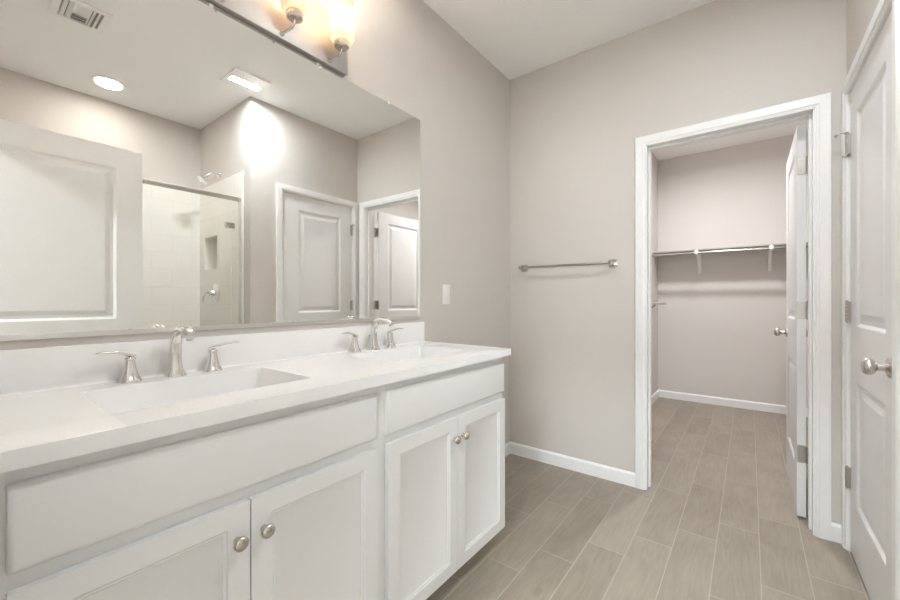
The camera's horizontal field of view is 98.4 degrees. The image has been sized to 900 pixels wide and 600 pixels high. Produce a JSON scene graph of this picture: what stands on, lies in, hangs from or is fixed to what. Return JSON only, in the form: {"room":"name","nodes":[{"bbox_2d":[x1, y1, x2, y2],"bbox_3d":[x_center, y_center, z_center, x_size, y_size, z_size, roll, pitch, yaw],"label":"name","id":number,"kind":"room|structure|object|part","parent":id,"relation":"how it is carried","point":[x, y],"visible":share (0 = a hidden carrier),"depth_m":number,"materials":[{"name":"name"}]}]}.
{"room":"bathroom","nodes":[
{"label":"bathroom","id":0,"kind":"room"},
{"bbox_2d":[0,0,509,443],"bbox_3d":[-0.389,-0.247,1.867,0.100,2.743,2.812,0,0,38],"label":"wall","id":1,"kind":"structure","parent":0,"point":[403,53],"depth_m":2.25,"materials":[{"name":"grey paint"}]},
{"bbox_2d":[0,0,420,340],"bbox_3d":[-0.625,-0.435,1.470,0.009,1.064,1.524,0,0,38],"label":"wall mirror","id":2,"kind":"object","parent":1,"relation":"attached to","point":[166,165],"visible":1,"depth_m":1.21,"materials":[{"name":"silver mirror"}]},
{"bbox_2d":[0,322,424,395],"bbox_3d":[-0.633,0.170,1.445,0.026,0.105,1.610,0,0,38],"label":"backsplash","id":3,"kind":"structure","parent":1,"relation":"attached to","point":[23,370],"depth_m":1.15,"materials":[{"name":"white stone"}]},
{"bbox_2d":[204,0,353,76],"bbox_3d":[-0.580,-1.092,1.428,0.132,0.245,0.560,0,0,38],"label":"vanity light","id":4,"kind":"object","parent":1,"relation":"attached to","point":[285,24],"visible":1,"depth_m":1.49,"materials":[{"name":"grey metal"}]},
{"bbox_3d":[-0.594,-1.002,1.428,0.068,0.052,0.018,0,0,16],"label":"arm","id":5,"kind":"part","parent":4,"relation":"part of","materials":[{"name":"silver metal"}]},
{"bbox_3d":[-0.566,-1.132,1.416,0.096,0.165,0.096,0,0,38],"label":"lamp shade","id":6,"kind":"part","parent":4,"relation":"part of","materials":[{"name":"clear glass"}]},
{"bbox_3d":[-0.468,-1.002,1.591,0.068,0.052,0.018,0,0,16],"label":"arm","id":7,"kind":"part","parent":4,"relation":"part of","materials":[{"name":"silver metal"}]},
{"bbox_3d":[-0.441,-1.132,1.579,0.096,0.165,0.096,0,0,38],"label":"lamp shade","id":8,"kind":"part","parent":4,"relation":"part of","materials":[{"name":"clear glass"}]},
{"bbox_2d":[442,284,449,304],"bbox_3d":[-0.022,-0.032,2.253,0.008,0.116,0.070,0,0,38],"label":"light switch","id":9,"kind":"object","parent":1,"relation":"attached to","point":[445,288],"visible":1,"depth_m":2.25,"materials":[{"name":"white plastic"}]},
{"bbox_2d":[505,442,509,456],"bbox_3d":[0.147,1.083,2.470,0.012,0.083,0.949,0,0,38],"label":"baseboard","id":10,"kind":"structure","parent":1,"relation":"attached to","point":[507,445],"depth_m":2.81,"materials":[{"name":"white paint"}]},
{"bbox_2d":[423,0,807,160],"bbox_3d":[0.275,-1.669,1.303,4.040,0.100,7.900,0,0,38],"label":"ceiling","id":11,"kind":"structure","parent":0,"point":[517,37],"depth_m":2.30,"materials":[{"name":"white paint"}]},
{"bbox_2d":[426,397,870,599],"bbox_3d":[0.275,1.174,1.303,4.040,0.100,7.900,0,0,38],"label":"floor","id":12,"kind":"structure","parent":0,"point":[717,519],"depth_m":1.90,"materials":[{"name":"beige tile"}]},
{"bbox_2d":[0,358,504,599],"bbox_3d":[-0.428,0.690,1.294,0.537,0.868,1.616,0,0,38],"label":"vanity cabinet","id":13,"kind":"object","parent":12,"relation":"on","point":[384,492],"visible":0.99,"depth_m":0.94,"materials":[{"name":"white paint"}]},
{"bbox_3d":[-0.567,0.745,0.736,0.018,0.591,0.362,0,0,38],"label":"cabinet door","id":14,"kind":"part","parent":13,"relation":"part of","materials":[{"name":"white paint"}]},
{"bbox_3d":[-0.451,0.353,0.886,0.018,0.138,0.742,0,0,38],"label":"drawer","id":15,"kind":"part","parent":13,"relation":"part of","materials":[{"name":"white paint"}]},
{"bbox_3d":[-0.456,0.527,0.842,0.030,0.032,0.032,0,0,38],"label":"knob","id":16,"kind":"part","parent":13,"relation":"part of","materials":[{"name":"silver metal"}]},
{"bbox_2d":[0,322,510,473],"bbox_3d":[-0.427,0.231,1.302,0.528,0.227,1.635,0,0,38],"label":"countertop","id":17,"kind":"structure","parent":13,"relation":"on","point":[57,403],"depth_m":1.03,"materials":[{"name":"white stone"}]},
{"bbox_2d":[95,326,238,383],"bbox_3d":[-0.775,0.149,1.116,0.155,0.148,0.354,0,0,38],"label":"faucet","id":18,"kind":"object","parent":17,"relation":"on","point":[130,374],"visible":1,"depth_m":1.13,"materials":[{"name":"silver metal"}]},
{"bbox_3d":[-0.891,0.147,1.035,0.022,0.026,0.087,0,0,29],"label":"lever","id":19,"kind":"part","parent":18,"relation":"part of","materials":[{"name":"silver metal"}]},
{"bbox_3d":[-0.877,0.189,1.063,0.051,0.067,0.051,0,0,38],"label":"handle","id":20,"kind":"part","parent":18,"relation":"part of","materials":[{"name":"silver metal"}]},
{"bbox_3d":[-0.772,0.149,1.117,0.151,0.148,0.051,0,0,38],"label":"spout","id":21,"kind":"part","parent":18,"relation":"part of","materials":[{"name":"silver metal"}]},
{"bbox_3d":[-0.750,0.189,1.227,0.051,0.067,0.051,0,0,38],"label":"handle","id":22,"kind":"part","parent":18,"relation":"part of","materials":[{"name":"silver metal"}]},
{"bbox_3d":[-0.727,0.147,1.248,0.087,0.026,0.022,0,0,-44],"label":"lever","id":23,"kind":"part","parent":18,"relation":"part of","materials":[{"name":"silver metal"}]},
{"bbox_2d":[79,367,310,413],"bbox_3d":[-0.646,0.284,1.026,0.296,0.121,0.445,0,0,38],"label":"sink basin","id":24,"kind":"object","parent":17,"relation":"in","point":[120,399],"depth_m":1.10,"materials":[{"name":"white ceramic"}]},
{"bbox_2d":[341,317,403,352],"bbox_3d":[-0.309,0.149,1.721,0.155,0.148,0.354,0,0,38],"label":"faucet","id":25,"kind":"object","parent":17,"relation":"on","point":[373,343],"visible":1,"depth_m":1.73,"materials":[{"name":"silver metal"}]},
{"bbox_3d":[-0.424,0.147,1.640,0.022,0.026,0.087,0,0,29],"label":"lever","id":26,"kind":"part","parent":25,"relation":"part of","materials":[{"name":"silver metal"}]},
{"bbox_3d":[-0.410,0.189,1.668,0.051,0.067,0.051,0,0,38],"label":"handle","id":27,"kind":"part","parent":25,"relation":"part of","materials":[{"name":"silver metal"}]},
{"bbox_3d":[-0.306,0.149,1.721,0.151,0.148,0.051,0,0,38],"label":"spout","id":28,"kind":"part","parent":25,"relation":"part of","materials":[{"name":"silver metal"}]},
{"bbox_3d":[-0.283,0.189,1.832,0.051,0.067,0.051,0,0,38],"label":"handle","id":29,"kind":"part","parent":25,"relation":"part of","materials":[{"name":"silver metal"}]},
{"bbox_3d":[-0.260,0.147,1.852,0.087,0.026,0.022,0,0,-44],"label":"lever","id":30,"kind":"part","parent":25,"relation":"part of","materials":[{"name":"silver metal"}]},
{"bbox_2d":[345,345,465,362],"bbox_3d":[-0.168,0.284,1.646,0.296,0.121,0.445,0,0,38],"label":"sink basin","id":31,"kind":"object","parent":17,"relation":"in","point":[415,352],"depth_m":1.79,"materials":[{"name":"white ceramic"}]},
{"bbox_3d":[-0.419,0.527,0.889,0.030,0.032,0.032,0,0,38],"label":"knob","id":32,"kind":"part","parent":13,"relation":"part of","materials":[{"name":"silver metal"}]},
{"bbox_3d":[-0.340,0.745,1.030,0.018,0.591,0.376,0,0,38],"label":"cabinet door","id":33,"kind":"part","parent":13,"relation":"part of","materials":[{"name":"white paint"}]},
{"bbox_3d":[-0.088,0.745,1.357,0.018,0.591,0.362,0,0,38],"label":"cabinet door","id":34,"kind":"part","parent":13,"relation":"part of","materials":[{"name":"white paint"}]},
{"bbox_3d":[0.023,0.353,1.501,0.018,0.138,0.727,0,0,38],"label":"drawer","id":35,"kind":"part","parent":13,"relation":"part of","materials":[{"name":"white paint"}]},
{"bbox_3d":[0.024,0.527,1.464,0.030,0.032,0.032,0,0,38],"label":"knob","id":36,"kind":"part","parent":13,"relation":"part of","materials":[{"name":"silver metal"}]},
{"bbox_3d":[0.060,0.527,1.510,0.030,0.032,0.032,0,0,38],"label":"knob","id":37,"kind":"part","parent":13,"relation":"part of","materials":[{"name":"silver metal"}]},
{"bbox_3d":[0.135,0.745,1.646,0.018,0.591,0.362,0,0,38],"label":"cabinet door","id":38,"kind":"part","parent":13,"relation":"part of","materials":[{"name":"white paint"}]},
{"bbox_2d":[652,152,657,394],"bbox_3d":[1.645,-0.247,3.592,0.100,2.743,2.403,0,0,38],"label":"wall","id":39,"kind":"structure","parent":0,"point":[654,160],"depth_m":4.35,"materials":[{"name":"grey paint"}]},
{"bbox_2d":[652,390,658,403],"bbox_3d":[1.685,1.083,3.553,0.012,0.083,2.391,0,0,38],"label":"baseboard","id":40,"kind":"structure","parent":39,"relation":"attached to","point":[655,396],"depth_m":4.33,"materials":[{"name":"white paint"}]},
{"bbox_2d":[652,303,665,307],"bbox_3d":[1.365,0.108,2.901,0.300,0.173,0.940,0,0,38],"label":"closet shelf","id":41,"kind":"object","parent":39,"relation":"attached to","point":[654,304],"visible":0.25,"depth_m":3.00,"materials":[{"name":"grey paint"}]},
{"bbox_2d":[510,0,846,523],"bbox_3d":[1.465,-0.247,2.141,2.500,2.743,0.115,0,0,38],"label":"wall","id":42,"kind":"structure","parent":0,"point":[576,120],"depth_m":2.44,"materials":[{"name":"grey paint"}]},
{"bbox_2d":[519,259,616,271],"bbox_3d":[0.754,-0.228,2.571,0.654,0.048,0.072,0,0,38],"label":"towel bar","id":43,"kind":"object","parent":42,"relation":"attached to","point":[612,263],"visible":1,"depth_m":2.51,"materials":[{"name":"silver metal"}]},
{"bbox_3d":[0.514,-0.228,2.756,0.048,0.048,0.072,0,0,38],"label":"post","id":44,"kind":"part","parent":43,"relation":"part of","materials":[{"name":"silver metal"}]},
{"bbox_3d":[0.994,-0.228,2.385,0.048,0.048,0.072,0,0,38],"label":"post","id":45,"kind":"part","parent":43,"relation":"part of","materials":[{"name":"silver metal"}]},
{"bbox_2d":[509,441,634,486],"bbox_3d":[0.775,1.083,2.593,0.856,0.083,0.012,0,0,38],"label":"baseboard","id":46,"kind":"structure","parent":42,"relation":"attached to","point":[609,473],"depth_m":2.55,"materials":[{"name":"white paint"}]},
{"bbox_2d":[635,92,830,540],"bbox_3d":[1.487,0.078,2.123,0.845,2.094,0.145,0,0,38],"label":"trim","id":47,"kind":"structure","parent":42,"relation":"attached to","point":[817,109],"depth_m":1.90,"materials":[{"name":"white paint"}]},
{"bbox_2d":[774,124,807,517],"bbox_3d":[2.014,0.107,2.264,0.169,2.010,0.737,0,0,38],"label":"door","id":48,"kind":"structure","parent":42,"relation":"in","point":[795,331],"depth_m":2.02,"materials":[{"name":"white paint"}]},
{"bbox_3d":[2.161,0.209,2.538,0.067,0.065,0.065,0,0,38],"label":"knob","id":49,"kind":"part","parent":48,"relation":"part of","materials":[{"name":"silver metal"}]},
{"bbox_2d":[831,522,841,543],"bbox_3d":[1.803,1.083,1.799,0.052,0.083,0.012,0,0,38],"label":"baseboard","id":50,"kind":"structure","parent":42,"relation":"attached to","point":[836,530],"depth_m":1.80,"materials":[{"name":"white paint"}]},
{"bbox_2d":[658,132,807,407],"bbox_3d":[3.179,-0.247,3.989,2.044,2.743,0.100,0,0,38],"label":"wall","id":51,"kind":"structure","parent":0,"point":[717,324],"depth_m":4.13,"materials":[{"name":"grey paint"}]},
{"bbox_2d":[652,242,807,272],"bbox_3d":[3.034,-0.409,3.801,1.842,0.237,0.374,0,0,38],"label":"closet shelf","id":52,"kind":"object","parent":51,"relation":"attached to","point":[769,250],"visible":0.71,"depth_m":3.99,"materials":[{"name":"white metal"}]},
{"bbox_3d":[2.934,-0.483,3.672,1.842,0.029,0.029,0,0,38],"label":"hanging rod","id":53,"kind":"part","parent":52,"relation":"part of","materials":[{"name":"silver metal"}]},
{"bbox_2d":[659,390,807,416],"bbox_3d":[3.145,1.083,3.945,1.844,0.083,0.012,0,0,38],"label":"baseboard","id":54,"kind":"structure","parent":51,"relation":"attached to","point":[774,408],"depth_m":4.11,"materials":[{"name":"white paint"}]},
{"bbox_2d":[847,0,878,73],"bbox_3d":[1.548,-0.247,1.333,0.115,2.743,1.062,0,0,38],"label":"wall","id":55,"kind":"structure","parent":0,"point":[860,13],"depth_m":1.62,"materials":[{"name":"grey paint"}]},
{"bbox_2d":[833,10,891,599],"bbox_3d":[1.558,0.096,1.462,0.102,2.032,0.721,0,0,38],"label":"door","id":56,"kind":"structure","parent":55,"relation":"in","point":[868,143],"depth_m":1.43,"materials":[{"name":"white paint"}]},
{"bbox_3d":[1.375,0.216,1.254,0.067,0.065,0.065,0,0,38],"label":"knob","id":57,"kind":"part","parent":56,"relation":"part of","materials":[{"name":"silver metal"}]},
{"bbox_2d":[841,0,899,599],"bbox_3d":[1.605,0.072,1.421,0.133,2.105,0.846,0,0,38],"label":"trim","id":58,"kind":"structure","parent":55,"relation":"attached to","point":[884,7],"depth_m":1.30,"materials":[{"name":"white paint"}]}
]}

